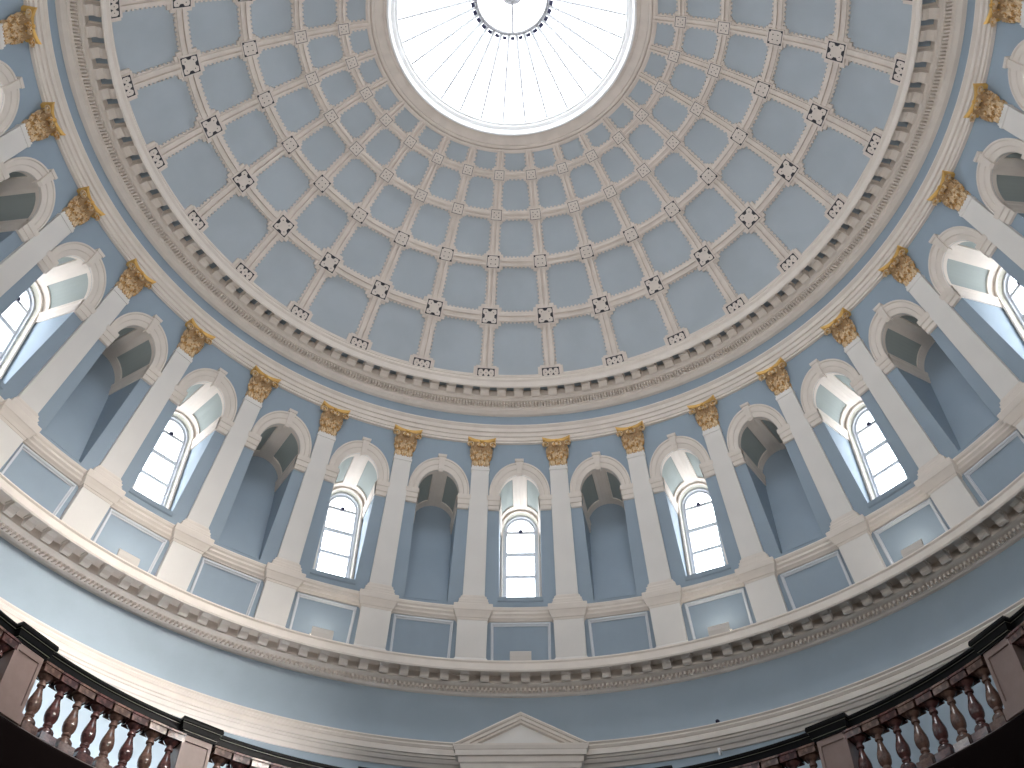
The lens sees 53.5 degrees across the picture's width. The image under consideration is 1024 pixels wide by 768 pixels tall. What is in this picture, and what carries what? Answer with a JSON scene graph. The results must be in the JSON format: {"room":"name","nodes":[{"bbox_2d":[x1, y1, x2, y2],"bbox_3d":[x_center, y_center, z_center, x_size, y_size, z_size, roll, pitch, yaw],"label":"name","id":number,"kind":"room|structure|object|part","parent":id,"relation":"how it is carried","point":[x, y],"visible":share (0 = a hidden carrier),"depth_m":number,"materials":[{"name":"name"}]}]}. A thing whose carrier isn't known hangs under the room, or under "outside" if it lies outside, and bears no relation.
{"room":"domed rotunda","nodes":[
{"label":"domed rotunda","id":0,"kind":"room"},
{"bbox_2d":[110,0,911,376],"bbox_3d":[-0.014,-6.312,18.889,14.412,3.185,14.412,36,-58,-27],"label":"ceiling","id":1,"kind":"structure","parent":0,"point":[293,135],"depth_m":20.75,"materials":[{"name":"blue paint"}]},
{"bbox_2d":[386,0,636,135],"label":"window","id":2,"kind":"structure","parent":1,"relation":"attached to","point":[504,128],"depth_m":20.89,"materials":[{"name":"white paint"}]},
{"bbox_2d":[47,0,974,424],"bbox_3d":[-0.025,-4.888,17.235,15.500,0.280,15.500,-1,-49,1],"label":"wall","id":3,"kind":"structure","parent":0,"point":[109,189],"depth_m":20.04,"materials":[{"name":"blue paint"}]},
{"bbox_2d":[55,0,967,416],"bbox_3d":[-0.023,-5.150,17.539,15.240,0.620,15.240,-1,-49,1],"label":"crown molding","id":4,"kind":"structure","parent":3,"relation":"attached to","point":[85,30],"depth_m":19.85,"materials":[{"name":"beige paint"}]},
{"bbox_2d":[0,0,1023,660],"bbox_3d":[-0.040,-3.013,15.057,19.324,4.950,19.324,-1,-49,1],"label":"wall","id":5,"kind":"structure","parent":0,"point":[952,403],"depth_m":19.41,"materials":[{"name":"blue paint"}]},
{"bbox_2d":[0,60,24,135],"bbox_3d":[-8.058,-4.489,15.774,0.556,1.030,1.370,4,-49,-3],"label":"arch surround","id":6,"kind":"object","parent":5,"relation":"attached to","point":[10,83],"visible":1,"depth_m":16.08,"materials":[{"name":"beige paint"}]},
{"bbox_2d":[0,287,34,389],"bbox_3d":[-8.656,-1.012,17.375,0.390,2.495,0.920,-15,-51,13],"label":"window","id":7,"kind":"structure","parent":5,"relation":"in","point":[28,311],"depth_m":17.83,"materials":[{"name":"grey paint"}]},
{"bbox_3d":[-8.610,-0.237,16.448,0.280,0.078,0.920,-15,-51,13],"label":"sill","id":8,"kind":"part","parent":7,"relation":"part of","materials":[{"name":"blue paint"}]},
{"bbox_2d":[0,5,40,49],"bbox_3d":[-8.485,-4.241,14.053,2.143,4.705,0.776,8,-50,-7],"label":"pilaster","id":9,"kind":"object","parent":5,"relation":"attached to","point":[19,27],"visible":1,"depth_m":15.73,"materials":[{"name":"gold paint"}]},
{"bbox_2d":[0,157,57,241],"bbox_3d":[-8.018,-3.213,16.872,0.556,1.030,1.370,-5,-50,5],"label":"arch surround","id":10,"kind":"object","parent":5,"relation":"attached to","point":[44,177],"visible":1,"depth_m":17.01,"materials":[{"name":"beige paint"}]},
{"bbox_2d":[0,102,65,162],"bbox_3d":[-8.630,-2.885,15.222,2.143,4.705,0.776,-1,-49,1],"label":"pilaster","id":11,"kind":"object","parent":5,"relation":"attached to","point":[42,123],"visible":1,"depth_m":16.63,"materials":[{"name":"beige paint"}]},
{"bbox_2d":[1,444,76,515],"bbox_3d":[-8.018,1.773,16.943,0.420,0.970,1.176,-25,-54,20],"label":"trim","id":12,"kind":"structure","parent":5,"relation":"attached to","point":[26,449],"depth_m":17.21,"materials":[{"name":"white paint"}]},
{"bbox_2d":[0,186,105,296],"bbox_3d":[-8.400,-1.534,16.383,2.143,4.705,0.776,-10,-50,9],"label":"pilaster","id":13,"kind":"object","parent":5,"relation":"attached to","point":[79,210],"visible":1,"depth_m":17.29,"materials":[{"name":"beige paint"}]},
{"bbox_2d":[37,242,105,320],"bbox_3d":[-7.629,-1.971,17.939,0.556,1.030,1.370,-15,-51,13],"label":"arch surround","id":14,"kind":"object","parent":5,"relation":"attached to","point":[92,259],"visible":1,"depth_m":18.04,"materials":[{"name":"beige paint"}]},
{"bbox_2d":[0,258,155,468],"bbox_3d":[-7.804,-0.248,17.487,2.143,4.705,0.776,-20,-52,16],"label":"pilaster","id":15,"kind":"object","parent":5,"relation":"attached to","point":[19,416],"visible":1,"depth_m":17.49,"materials":[{"name":"beige paint"}]},
{"bbox_3d":[-8.219,0.565,16.840,0.379,0.500,0.776,-20,-52,16],"label":"moulding","id":16,"kind":"part","parent":15,"relation":"part of","materials":[{"name":"beige paint"}]},
{"bbox_2d":[93,509,166,573],"bbox_3d":[-6.834,2.952,17.950,0.420,0.970,1.176,-35,-58,27],"label":"trim","id":17,"kind":"structure","parent":5,"relation":"attached to","point":[113,512],"depth_m":18.18,"materials":[{"name":"white paint"}]},
{"bbox_2d":[99,312,167,385],"bbox_3d":[-6.908,-0.816,18.928,0.556,1.030,1.370,-25,-54,20],"label":"arch surround","id":18,"kind":"object","parent":5,"relation":"attached to","point":[151,325],"visible":1,"depth_m":19.02,"materials":[{"name":"beige paint"}]},
{"bbox_2d":[59,318,214,538],"bbox_3d":[-6.869,0.917,18.484,2.143,4.705,0.776,-30,-56,24],"label":"pilaster","id":19,"kind":"object","parent":5,"relation":"attached to","point":[100,487],"visible":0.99,"depth_m":18.30,"materials":[{"name":"beige paint"}]},
{"bbox_3d":[-7.235,1.792,17.890,0.379,0.500,0.776,-30,-56,24],"label":"moulding","id":20,"kind":"part","parent":19,"relation":"part of","materials":[{"name":"beige paint"}]},
{"bbox_2d":[128,415,188,516],"bbox_3d":[-6.679,1.452,19.484,0.390,2.495,0.920,-35,-58,27],"label":"window","id":21,"kind":"structure","parent":5,"relation":"in","point":[176,421],"depth_m":19.60,"materials":[{"name":"grey paint"}]},
{"bbox_3d":[-6.645,2.212,18.544,0.280,0.078,0.920,-35,-58,27],"label":"sill","id":22,"kind":"part","parent":21,"relation":"part of","materials":[{"name":"blue paint"}]},
{"bbox_2d":[169,367,236,435],"bbox_3d":[-5.886,0.201,19.797,0.556,1.030,1.370,-35,-58,27],"label":"arch surround","id":23,"kind":"object","parent":5,"relation":"attached to","point":[217,378],"visible":1,"depth_m":19.87,"materials":[{"name":"beige paint"}]},
{"bbox_2d":[155,365,280,590],"bbox_3d":[-5.636,1.911,19.332,0.776,4.705,2.143,33,-57,-25],"label":"pilaster","id":24,"kind":"object","parent":5,"relation":"attached to","point":[190,539],"visible":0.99,"depth_m":19.16,"materials":[{"name":"beige paint"}]},
{"bbox_3d":[-5.936,2.838,18.782,0.776,0.500,0.379,33,-57,-25],"label":"moulding","id":25,"kind":"part","parent":24,"relation":"part of","materials":[{"name":"beige paint"}]},
{"bbox_2d":[190,558,260,615],"bbox_3d":[-5.353,3.920,18.773,1.176,0.970,0.420,28,-55,-22],"label":"trim","id":26,"kind":"structure","parent":5,"relation":"attached to","point":[204,560],"depth_m":18.97,"materials":[{"name":"white paint"}]},
{"bbox_2d":[244,408,311,472],"bbox_3d":[-4.609,1.036,20.508,1.370,1.030,0.556,28,-55,-22],"label":"arch surround","id":27,"kind":"object","parent":5,"relation":"attached to","point":[288,419],"visible":1,"depth_m":20.56,"materials":[{"name":"beige paint"}]},
{"bbox_2d":[253,400,350,627],"bbox_3d":[-4.158,2.690,19.992,0.776,4.705,2.143,23,-53,-18],"label":"pilaster","id":28,"kind":"object","parent":5,"relation":"attached to","point":[283,576],"visible":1,"depth_m":19.84,"materials":[{"name":"beige paint"}]},
{"bbox_3d":[-4.380,3.658,19.477,0.776,0.500,0.379,23,-53,-18],"label":"moulding","id":29,"kind":"part","parent":28,"relation":"part of","materials":[{"name":"beige paint"}]},
{"bbox_2d":[289,593,356,643],"bbox_3d":[-3.641,4.635,19.377,1.176,0.970,0.420,18,-51,-14],"label":"trim","id":30,"kind":"structure","parent":5,"relation":"attached to","point":[299,595],"depth_m":19.56,"materials":[{"name":"white paint"}]},
{"bbox_2d":[310,492,359,584],"bbox_3d":[-3.554,3.099,20.881,0.920,2.495,0.390,18,-51,-14],"label":"window","id":31,"kind":"structure","parent":5,"relation":"in","point":[339,495],"depth_m":21.03,"materials":[{"name":"grey paint"}]},
{"bbox_3d":[-3.539,3.849,19.932,0.920,0.078,0.280,18,-51,-14],"label":"sill","id":32,"kind":"part","parent":31,"relation":"part of","materials":[{"name":"blue paint"}]},
{"bbox_2d":[324,437,389,496],"bbox_3d":[-3.132,1.653,21.029,1.370,1.030,0.556,18,-51,-14],"label":"arch surround","id":33,"kind":"object","parent":5,"relation":"attached to","point":[363,447],"visible":1,"depth_m":21.07,"materials":[{"name":"beige paint"}]},
{"bbox_2d":[353,424,422,649],"bbox_3d":[-2.500,3.219,20.437,0.776,4.705,2.143,13,-50,-11],"label":"pilaster","id":34,"kind":"object","parent":5,"relation":"attached to","point":[378,600],"visible":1,"depth_m":20.29,"materials":[{"name":"beige paint"}]},
{"bbox_3d":[-2.635,4.215,19.946,0.776,0.500,0.379,13,-50,-11],"label":"moulding","id":35,"kind":"part","parent":34,"relation":"part of","materials":[{"name":"beige paint"}]},
{"bbox_2d":[389,614,453,657],"bbox_3d":[-1.772,5.064,19.734,1.176,0.970,0.420,8,-50,-7],"label":"trim","id":36,"kind":"structure","parent":5,"relation":"attached to","point":[397,616],"depth_m":19.92,"materials":[{"name":"white paint"}]},
{"bbox_2d":[405,453,470,509],"bbox_3d":[-1.519,2.023,21.337,1.370,1.030,0.556,8,-50,-7],"label":"arch surround","id":37,"kind":"object","parent":5,"relation":"attached to","point":[440,463],"visible":1,"depth_m":21.36,"materials":[{"name":"beige paint"}]},
{"bbox_2d":[453,436,495,659],"bbox_3d":[-0.735,3.477,20.646,0.776,4.705,2.143,4,-49,-3],"label":"pilaster","id":38,"kind":"object","parent":5,"relation":"attached to","point":[473,611],"visible":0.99,"depth_m":20.51,"materials":[{"name":"paint"}]},
{"bbox_3d":[-0.777,4.486,20.166,0.776,0.500,0.379,4,-49,-3],"label":"moulding","id":39,"kind":"part","parent":38,"relation":"part of","materials":[{"name":"beige paint"}]},
{"bbox_2d":[0,396,1016,622],"bbox_3d":[-0.046,-2.295,14.223,18.411,0.250,18.411,-1,-49,1],"label":"trim","id":40,"kind":"structure","parent":5,"relation":"attached to","point":[996,434],"depth_m":18.98,"materials":[{"name":"beige paint"}]},
{"bbox_2d":[23,0,996,444],"bbox_3d":[-0.027,-4.685,16.999,15.600,0.415,15.600,-1,-49,1],"label":"trim","id":41,"kind":"structure","parent":5,"relation":"attached to","point":[70,145],"depth_m":19.71,"materials":[{"name":"beige paint"}]},
{"bbox_2d":[487,459,551,510],"bbox_3d":[0.159,2.132,21.419,1.370,1.030,0.556,-1,-49,1],"label":"arch surround","id":42,"kind":"object","parent":5,"relation":"attached to","point":[519,469],"visible":1,"depth_m":21.44,"materials":[{"name":"beige paint"}]},
{"bbox_2d":[497,516,543,601],"bbox_3d":[0.179,3.642,21.324,0.920,2.495,0.390,-1,-49,1],"label":"window","id":43,"kind":"structure","parent":5,"relation":"in","point":[516,519],"depth_m":21.51,"materials":[{"name":"grey paint"}]},
{"bbox_3d":[0.172,4.389,20.372,0.920,0.078,0.280,-1,-49,1],"label":"sill","id":44,"kind":"part","parent":43,"relation":"part of","materials":[{"name":"blue paint"}]},
{"bbox_2d":[491,622,550,659],"bbox_3d":[0.173,5.190,19.829,1.176,0.970,0.420,-1,-49,1],"label":"trim","id":45,"kind":"structure","parent":5,"relation":"attached to","point":[539,624],"depth_m":20.04,"materials":[{"name":"white paint"}]},
{"bbox_2d":[542,435,587,658],"bbox_3d":[1.061,3.450,20.611,0.776,4.705,2.143,-5,-50,5],"label":"pilaster","id":46,"kind":"object","parent":5,"relation":"attached to","point":[568,610],"visible":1,"depth_m":20.47,"materials":[{"name":"beige paint"}]},
{"bbox_3d":[1.114,4.458,20.130,0.776,0.500,0.379,-5,-50,5],"label":"moulding","id":47,"kind":"part","parent":46,"relation":"part of","materials":[{"name":"beige paint"}]},
{"bbox_2d":[568,451,633,507],"bbox_3d":[1.829,1.974,21.272,1.370,1.030,0.556,-10,-50,9],"label":"arch surround","id":48,"kind":"object","parent":5,"relation":"attached to","point":[598,461],"visible":1,"depth_m":21.30,"materials":[{"name":"beige paint"}]},
{"bbox_2d":[588,612,651,656],"bbox_3d":[2.108,5.007,19.659,1.176,0.970,0.420,-10,-50,9],"label":"trim","id":49,"kind":"structure","parent":5,"relation":"attached to","point":[639,614],"depth_m":19.84,"materials":[{"name":"white paint"}]},
{"bbox_2d":[615,421,687,647],"bbox_3d":[2.809,3.142,20.334,0.776,4.705,2.143,-15,-51,13],"label":"pilaster","id":50,"kind":"object","parent":5,"relation":"attached to","point":[662,597],"visible":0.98,"depth_m":20.19,"materials":[{"name":"beige paint"}]},
{"bbox_3d":[2.954,4.133,19.837,0.776,0.500,0.379,-15,-51,13],"label":"moulding","id":51,"kind":"part","parent":50,"relation":"part of","materials":[{"name":"beige paint"}]},
{"bbox_2d":[648,432,715,493],"bbox_3d":[3.417,1.557,20.901,1.370,1.030,0.556,-20,-52,16],"label":"arch surround","id":52,"kind":"object","parent":5,"relation":"attached to","point":[674,443],"visible":1,"depth_m":20.95,"materials":[{"name":"beige paint"}]},
{"bbox_2d":[681,488,730,580],"bbox_3d":[3.875,2.990,20.737,0.920,2.495,0.390,-20,-52,16],"label":"window","id":53,"kind":"structure","parent":5,"relation":"in","point":[696,491],"depth_m":20.86,"materials":[{"name":"grey paint"}]},
{"bbox_3d":[3.845,3.740,19.788,0.920,0.078,0.280,-20,-52,16],"label":"sill","id":54,"kind":"part","parent":53,"relation":"part of","materials":[{"name":"blue paint"}]},
{"bbox_2d":[684,588,752,639],"bbox_3d":[3.949,4.523,19.229,1.176,0.970,0.420,-20,-52,16],"label":"trim","id":55,"kind":"structure","parent":5,"relation":"attached to","point":[741,590],"depth_m":19.41,"materials":[{"name":"white paint"}]},
{"bbox_2d":[687,395,787,622],"bbox_3d":[4.432,2.564,19.825,0.776,4.705,2.143,-25,-54,20],"label":"pilaster","id":56,"kind":"object","parent":5,"relation":"attached to","point":[757,571],"visible":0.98,"depth_m":19.66,"materials":[{"name":"beige paint"}]},
{"bbox_3d":[4.662,3.525,19.302,0.776,0.500,0.379,-25,-54,20],"label":"moulding","id":57,"kind":"part","parent":56,"relation":"part of","materials":[{"name":"beige paint"}]},
{"bbox_2d":[727,402,793,466],"bbox_3d":[4.854,0.897,20.324,1.370,1.030,0.556,-30,-56,24],"label":"arch surround","id":58,"kind":"object","parent":5,"relation":"attached to","point":[748,412],"visible":1,"depth_m":20.38,"materials":[{"name":"beige paint"}]},
{"bbox_2d":[780,551,851,609],"bbox_3d":[5.614,3.759,18.560,1.176,0.970,0.420,-30,-56,24],"label":"trim","id":59,"kind":"structure","parent":5,"relation":"attached to","point":[836,553],"depth_m":18.77,"materials":[{"name":"white paint"}]},
{"bbox_2d":[756,357,885,582],"bbox_3d":[5.860,1.743,19.108,0.776,4.705,2.143,-35,-58,27],"label":"pilaster","id":60,"kind":"object","parent":5,"relation":"attached to","point":[850,531],"visible":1,"depth_m":18.93,"materials":[{"name":"beige paint"}]},
{"bbox_3d":[6.165,2.660,18.547,0.776,0.500,0.379,-35,-58,27],"label":"moulding","id":61,"kind":"part","parent":60,"relation":"part of","materials":[{"name":"beige paint"}]},
{"bbox_2d":[800,359,868,427],"bbox_3d":[6.078,0.026,19.565,0.556,1.030,1.370,33,-57,-25],"label":"arch surround","id":62,"kind":"object","parent":5,"relation":"attached to","point":[818,370],"visible":1,"depth_m":19.64,"materials":[{"name":"beige paint"}]},
{"bbox_2d":[851,406,911,507],"bbox_3d":[6.894,1.253,19.221,0.390,2.495,0.920,33,-57,-25],"label":"window","id":63,"kind":"structure","parent":5,"relation":"in","point":[861,413],"depth_m":19.33,"materials":[{"name":"grey paint"}]},
{"bbox_3d":[6.846,2.014,18.282,0.280,0.078,0.920,33,-57,-25],"label":"sill","id":64,"kind":"part","parent":63,"relation":"part of","materials":[{"name":"blue paint"}]},
{"bbox_2d":[820,307,980,527],"bbox_3d":[7.030,0.714,18.214,2.143,4.705,0.776,28,-55,-22],"label":"pilaster","id":65,"kind":"object","parent":5,"relation":"attached to","point":[939,476],"visible":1,"depth_m":18.04,"materials":[{"name":"beige paint"}]},
{"bbox_3d":[7.397,1.577,17.606,0.379,0.500,0.776,28,-55,-22],"label":"moulding","id":66,"kind":"part","parent":65,"relation":"part of","materials":[{"name":"beige paint"}]},
{"bbox_2d":[868,300,936,374],"bbox_3d":[7.035,-1.020,18.658,0.556,1.030,1.370,23,-53,-18],"label":"arch surround","id":67,"kind":"object","parent":5,"relation":"attached to","point":[884,313],"visible":1,"depth_m":18.75,"materials":[{"name":"beige paint"}]},
{"bbox_2d":[873,499,947,564],"bbox_3d":[7.033,2.749,17.681,0.420,0.970,1.176,33,-57,-25],"label":"trim","id":68,"kind":"structure","parent":5,"relation":"attached to","point":[925,503],"depth_m":17.92,"materials":[{"name":"white paint"}]},
{"bbox_2d":[878,245,1023,435],"bbox_3d":[7.891,-0.478,17.182,2.143,4.705,0.776,18,-51,-14],"label":"pilaster","id":69,"kind":"object","parent":5,"relation":"attached to","point":[1003,382],"visible":1,"depth_m":17.40,"materials":[{"name":"beige paint"}]},
{"bbox_3d":[8.303,0.323,16.520,0.379,0.500,0.776,18,-51,-14],"label":"moulding","id":70,"kind":"part","parent":69,"relation":"part of","materials":[{"name":"beige paint"}]},
{"bbox_2d":[928,226,996,306],"bbox_3d":[7.683,-2.196,17.641,0.556,1.030,1.370,13,-50,-11],"label":"arch surround","id":71,"kind":"object","parent":5,"relation":"attached to","point":[941,243],"visible":1,"depth_m":17.75,"materials":[{"name":"beige paint"}]},
{"bbox_2d":[927,170,1023,269],"bbox_3d":[8.405,-1.781,16.057,2.143,4.705,0.776,8,-50,-7],"label":"pilaster","id":72,"kind":"object","parent":5,"relation":"attached to","point":[952,193],"visible":1,"depth_m":17.08,"materials":[{"name":"beige paint"}]},
{"bbox_2d":[963,83,1023,140],"bbox_3d":[8.550,-3.137,14.888,2.143,4.705,0.776,-1,-49,1],"label":"pilaster","id":73,"kind":"object","parent":5,"relation":"attached to","point":[986,104],"visible":1,"depth_m":16.36,"materials":[{"name":"beige paint"}]},
{"bbox_2d":[964,430,1023,502],"bbox_3d":[8.142,1.536,16.629,0.420,0.970,1.176,23,-53,-18],"label":"trim","id":74,"kind":"structure","parent":5,"relation":"attached to","point":[1016,433],"depth_m":16.95,"materials":[{"name":"white paint"}]},
{"bbox_2d":[973,138,1023,224],"bbox_3d":[7.993,-3.448,16.561,0.556,1.030,1.370,4,-49,-3],"label":"arch surround","id":75,"kind":"object","parent":5,"relation":"attached to","point":[987,159],"visible":1,"depth_m":16.72,"materials":[{"name":"beige paint"}]},
{"bbox_2d":[984,0,1023,27],"bbox_3d":[8.320,-4.488,13.727,2.143,4.705,0.776,-10,-50,9],"label":"pilaster","id":76,"kind":"object","parent":5,"relation":"attached to","point":[1008,11],"visible":1,"depth_m":15.48,"materials":[{"name":"gold paint"}]},
{"bbox_2d":[1002,40,1023,110],"bbox_3d":[7.953,-4.724,15.463,0.556,1.030,1.370,-5,-50,5],"label":"arch surround","id":77,"kind":"object","parent":5,"relation":"attached to","point":[1014,63],"visible":1,"depth_m":15.79,"materials":[{"name":"beige paint"}]},
{"bbox_2d":[1002,272,1023,327],"bbox_3d":[8.714,-1.267,17.038,0.390,2.495,0.920,13,-50,-11],"label":"window","id":78,"kind":"structure","parent":5,"relation":"in","point":[1009,296],"depth_m":17.78,"materials":[{"name":"grey paint"}]},
{"bbox_2d":[0,537,1023,767],"bbox_3d":[-0.066,0.250,11.268,19.040,4.750,19.040,-1,-49,1],"label":"wall","id":79,"kind":"structure","parent":0,"point":[26,583],"depth_m":17.73,"materials":[{"name":"paint"}]},
{"bbox_2d":[0,472,1023,697],"bbox_3d":[-0.053,-1.368,13.147,19.500,0.330,19.500,-1,-49,1],"label":"crown molding","id":80,"kind":"structure","parent":79,"relation":"attached to","point":[998,524],"depth_m":18.00,"materials":[{"name":"beige paint"}]},
{"bbox_2d":[117,548,139,566],"bbox_3d":[-6.716,3.135,17.565,0.225,0.420,0.410,-35,-58,27],"label":"uplight","id":81,"kind":"object","parent":80,"relation":"on","point":[121,553],"visible":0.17,"depth_m":17.59,"materials":[{"name":"grey plastic"}]},
{"bbox_2d":[309,626,333,639],"bbox_3d":[-3.579,4.787,18.966,0.410,0.420,0.225,18,-51,-14],"label":"uplight","id":82,"kind":"object","parent":80,"relation":"on","point":[316,631],"visible":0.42,"depth_m":18.97,"materials":[{"name":"grey"}]},
{"bbox_2d":[510,651,530,660],"bbox_3d":[0.167,5.333,19.411,0.410,0.420,0.225,-1,-49,1],"label":"uplight","id":83,"kind":"object","parent":80,"relation":"on","point":[514,655],"visible":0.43,"depth_m":19.41,"materials":[{"name":"grey"}]},
{"bbox_2d":[707,622,731,635],"bbox_3d":[3.876,4.678,18.822,0.410,0.420,0.225,-20,-52,16],"label":"uplight","id":84,"kind":"object","parent":80,"relation":"on","point":[724,627],"visible":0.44,"depth_m":18.83,"materials":[{"name":"grey"}]},
{"bbox_2d":[901,539,923,557],"bbox_3d":[6.906,2.935,17.300,0.225,0.420,0.410,33,-57,-25],"label":"uplight","id":85,"kind":"object","parent":80,"relation":"on","point":[918,544],"visible":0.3,"depth_m":17.34,"materials":[{"name":"grey"}]},
{"bbox_2d":[0,597,1023,767],"bbox_3d":[-0.060,-0.425,12.052,19.100,0.420,19.100,-1,-49,1],"label":"trim","id":86,"kind":"structure","parent":79,"relation":"attached to","point":[176,700],"depth_m":17.35,"materials":[{"name":"beige paint"}]},
{"bbox_2d":[452,712,588,767],"bbox_3d":[0.155,7.409,17.226,2.430,3.800,0.570,-1,-49,1],"label":"pediment","id":87,"kind":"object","parent":79,"relation":"in","point":[520,740],"depth_m":17.99,"materials":[{"name":"beige paint"}]},
{"bbox_3d":[0.163,6.371,18.431,2.430,0.620,0.570,-1,-49,1],"label":"raking cornice","id":88,"kind":"part","parent":87,"relation":"part of","materials":[{"name":"beige paint"}]},
{"bbox_2d":[0,718,1023,767],"bbox_3d":[-0.078,1.852,9.408,19.040,0.640,19.040,-1,-49,1],"label":"balcony","id":89,"kind":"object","parent":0,"point":[1006,749],"depth_m":11.66,"materials":[{"name":"black"}]},
{"bbox_2d":[0,606,1023,767],"bbox_3d":[-0.074,1.274,10.111,13.833,1.180,13.782,-1,-49,1],"label":"balustrade","id":90,"kind":"object","parent":89,"relation":"on","point":[26,655],"visible":0.99,"depth_m":12.72,"materials":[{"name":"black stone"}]}
]}

